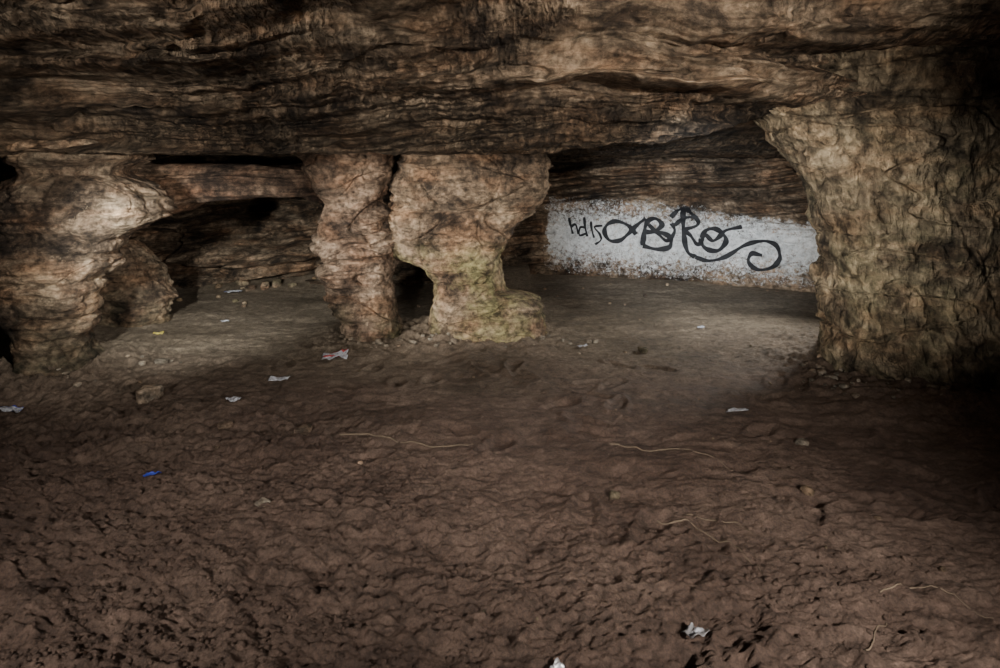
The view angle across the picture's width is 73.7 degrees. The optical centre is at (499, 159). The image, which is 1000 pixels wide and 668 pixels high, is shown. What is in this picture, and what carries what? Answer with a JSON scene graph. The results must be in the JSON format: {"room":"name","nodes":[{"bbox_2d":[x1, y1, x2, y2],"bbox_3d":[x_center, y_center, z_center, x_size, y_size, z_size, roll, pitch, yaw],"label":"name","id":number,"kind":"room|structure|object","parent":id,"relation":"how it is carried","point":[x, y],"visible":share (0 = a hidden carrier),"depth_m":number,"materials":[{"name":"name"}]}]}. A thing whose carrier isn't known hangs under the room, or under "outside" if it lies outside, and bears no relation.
{"room":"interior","nodes":[
{"label":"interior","id":0,"kind":"room"},
{"bbox_2d":[0,159,15,181],"bbox_3d":[-5.907,0.175,3.850,1.145,3.350,11.508,0,0,0],"label":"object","id":1,"kind":"structure","parent":0,"point":[7,171],"depth_m":8.00,"materials":[{"name":"brown stone"}]},
{"bbox_2d":[0,139,177,376],"bbox_3d":[-3.300,0.695,5.325,1.370,2.434,1.413,0,0,0],"label":"rock pillar","id":2,"kind":"structure","parent":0,"point":[66,219],"depth_m":4.85,"materials":[{"name":"brown stone"}]},
{"bbox_2d":[135,162,324,213],"bbox_3d":[-2.801,0.361,6.384,3.014,1.107,0.952,0,0,0],"label":"rock ledge","id":3,"kind":"object","parent":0,"point":[192,186],"visible":0.43,"depth_m":6.07,"materials":[{"name":"stone"}]},
{"bbox_2d":[297,152,402,342],"bbox_3d":[-1.364,0.775,6.084,1.100,2.273,0.883,0,0,0],"label":"rock pillar","id":4,"kind":"structure","parent":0,"point":[352,242],"depth_m":5.78,"materials":[{"name":"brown stone"}]},
{"bbox_2d":[388,153,553,342],"bbox_3d":[-0.299,0.762,6.197,1.584,2.304,1.094,0,0,6],"label":"rock pillar","id":5,"kind":"structure","parent":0,"point":[453,217],"depth_m":5.82,"materials":[{"name":"stone"}]},
{"bbox_2d":[129,155,820,292],"bbox_3d":[-0.458,0.575,8.458,13.091,2.550,2.813,0,0,3],"label":"wall","id":6,"kind":"structure","parent":0,"point":[223,241],"depth_m":8.64,"materials":[{"name":"stone"}]},
{"bbox_2d":[568,206,781,270],"bbox_3d":[2.170,0.984,8.615,2.717,0.795,0.170,0,0,22],"label":"graffiti tag","id":7,"kind":"object","parent":6,"relation":"attached to","point":[632,229],"visible":1,"depth_m":8.58,"materials":[{"name":"black paint"}]},
{"bbox_2d":[0,264,999,667],"bbox_3d":[-0.250,1.544,4.100,13.500,0.282,12.200,0,0,0],"label":"floor","id":8,"kind":"structure","parent":0,"point":[509,548],"depth_m":3.17,"materials":[{"name":"soil"}]},
{"bbox_2d":[0,405,23,412],"bbox_3d":[-3.150,1.595,4.281,0.142,0.061,0.097,0,0,-18],"label":"plastic wrapper","id":9,"kind":"object","parent":8,"relation":"on","point":[14,408],"visible":1,"depth_m":4.28,"materials":[{"name":"white plastic"}]},
{"bbox_2d":[97,238,178,327],"bbox_3d":[-3.704,1.306,6.678,0.941,1.020,0.772,0,0,2],"label":"rock outcrop","id":10,"kind":"object","parent":8,"relation":"on","point":[140,292],"visible":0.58,"depth_m":6.42,"materials":[{"name":"brown stone"}]},
{"bbox_2d":[135,383,163,403],"bbox_3d":[-2.330,1.559,4.430,0.119,0.110,0.162,0,0,41],"label":"stone","id":11,"kind":"object","parent":8,"relation":"on","point":[148,392],"visible":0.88,"depth_m":4.39,"materials":[{"name":"brown stone"}]},
{"bbox_2d":[143,471,160,476],"bbox_3d":[-1.781,1.602,3.411,0.084,0.031,0.039,0,0,-8],"label":"plastic wrapper","id":12,"kind":"object","parent":8,"relation":"on","point":[151,473],"visible":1,"depth_m":3.41,"materials":[{"name":"blue plastic"}]},
{"bbox_2d":[217,421,232,428],"bbox_3d":[-1.650,1.591,4.000,0.085,0.034,0.068,0,0,-45],"label":"stone","id":13,"kind":"object","parent":8,"relation":"on","point":[225,424],"visible":1,"depth_m":3.98,"materials":[{"name":"brown stone"}]},
{"bbox_2d":[224,290,241,292],"bbox_3d":[-3.198,1.573,8.000,0.222,0.024,0.085,0,0,-5],"label":"paper scrap","id":14,"kind":"object","parent":8,"relation":"on","point":[230,290],"visible":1,"depth_m":7.99,"materials":[{"name":"white paper"}]},
{"bbox_2d":[226,396,240,401],"bbox_3d":[-1.721,1.537,4.298,0.066,0.027,0.083,0,0,31],"label":"paper scrap","id":15,"kind":"object","parent":8,"relation":"on","point":[234,398],"visible":1,"depth_m":4.29,"materials":[{"name":"paper"}]},
{"bbox_2d":[254,497,270,506],"bbox_3d":[-1.090,1.583,3.070,0.068,0.034,0.048,0,0,22],"label":"stone","id":16,"kind":"object","parent":8,"relation":"on","point":[259,502],"visible":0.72,"depth_m":3.06,"materials":[{"name":"beige stone"}]},
{"bbox_2d":[268,376,289,380],"bbox_3d":[-1.599,1.582,4.830,0.153,0.030,0.074,0,0,-5],"label":"paper scrap","id":17,"kind":"object","parent":8,"relation":"on","point":[272,378],"visible":1,"depth_m":4.82,"materials":[{"name":"white paper"}]},
{"bbox_2d":[294,424,311,432],"bbox_3d":[-1.160,1.596,3.930,0.102,0.051,0.076,0,0,-13],"label":"stone","id":18,"kind":"object","parent":8,"relation":"on","point":[305,428],"visible":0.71,"depth_m":3.91,"materials":[{"name":"brown stone"}]},
{"bbox_2d":[321,349,347,359],"bbox_3d":[-1.341,1.582,5.421,0.210,0.057,0.119,0,0,-11],"label":"packet","id":19,"kind":"object","parent":8,"relation":"on","point":[342,353],"visible":1,"depth_m":5.42,"materials":[{"name":"white plastic"}]},
{"bbox_2d":[549,657,564,667],"bbox_3d":[0.180,1.627,2.131,0.053,0.039,0.033,0,0,-45],"label":"wrapper","id":20,"kind":"object","parent":8,"relation":"on","point":[557,664],"visible":1,"depth_m":2.14,"materials":[{"name":"plastic"}]},
{"bbox_2d":[609,490,619,499],"bbox_3d":[0.550,1.612,3.200,0.051,0.034,0.043,0,0,0],"label":"stone","id":21,"kind":"object","parent":8,"relation":"on","point":[613,494],"visible":1,"depth_m":3.19,"materials":[{"name":"brown stone"}]},
{"bbox_2d":[290,433,992,650],"bbox_3d":[0.425,1.596,3.360,3.310,0.078,1.065,0,0,34],"label":"twigs","id":22,"kind":"object","parent":8,"relation":"on","point":[658,521],"visible":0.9,"depth_m":2.96,"materials":[{"name":"brown wood"}]},
{"bbox_2d":[637,346,647,353],"bbox_3d":[1.200,1.598,5.600,0.068,0.051,0.085,0,0,-20],"label":"stone","id":23,"kind":"object","parent":8,"relation":"on","point":[641,349],"visible":1,"depth_m":5.57,"materials":[{"name":"brown stone"}]},
{"bbox_2d":[682,622,709,638],"bbox_3d":[0.671,1.611,2.281,0.076,0.038,0.067,0,0,-27],"label":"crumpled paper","id":24,"kind":"object","parent":8,"relation":"on","point":[691,630],"visible":1,"depth_m":2.28,"materials":[{"name":"paper"}]},
{"bbox_2d":[726,407,747,411],"bbox_3d":[1.499,1.585,4.220,0.136,0.027,0.047,0,0,0],"label":"paper scrap","id":25,"kind":"object","parent":8,"relation":"on","point":[734,408],"visible":1,"depth_m":4.22,"materials":[{"name":"paper"}]},
{"bbox_2d":[795,438,808,445],"bbox_3d":[1.700,1.590,3.750,0.068,0.034,0.051,0,0,39],"label":"stone","id":26,"kind":"object","parent":8,"relation":"on","point":[799,441],"visible":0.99,"depth_m":3.74,"materials":[{"name":"brown stone"}]},
{"bbox_2d":[800,484,814,495],"bbox_3d":[1.460,1.570,3.170,0.042,0.034,0.060,0,0,-33],"label":"stone","id":27,"kind":"object","parent":8,"relation":"on","point":[807,490],"visible":1,"depth_m":3.15,"materials":[{"name":"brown stone"}]},
{"bbox_2d":[0,0,999,158],"bbox_3d":[-0.248,-0.771,4.025,13.535,1.587,12.448,0,0,0],"label":"ceiling","id":28,"kind":"structure","parent":0,"point":[632,79],"depth_m":4.07,"materials":[{"name":"stone"}]},
{"bbox_2d":[753,45,999,391],"bbox_3d":[3.486,0.398,5.603,4.799,3.037,3.306,0,0,0],"label":"rock pillar","id":29,"kind":"structure","parent":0,"point":[900,178],"depth_m":4.64,"materials":[{"name":"stone"}]}
]}

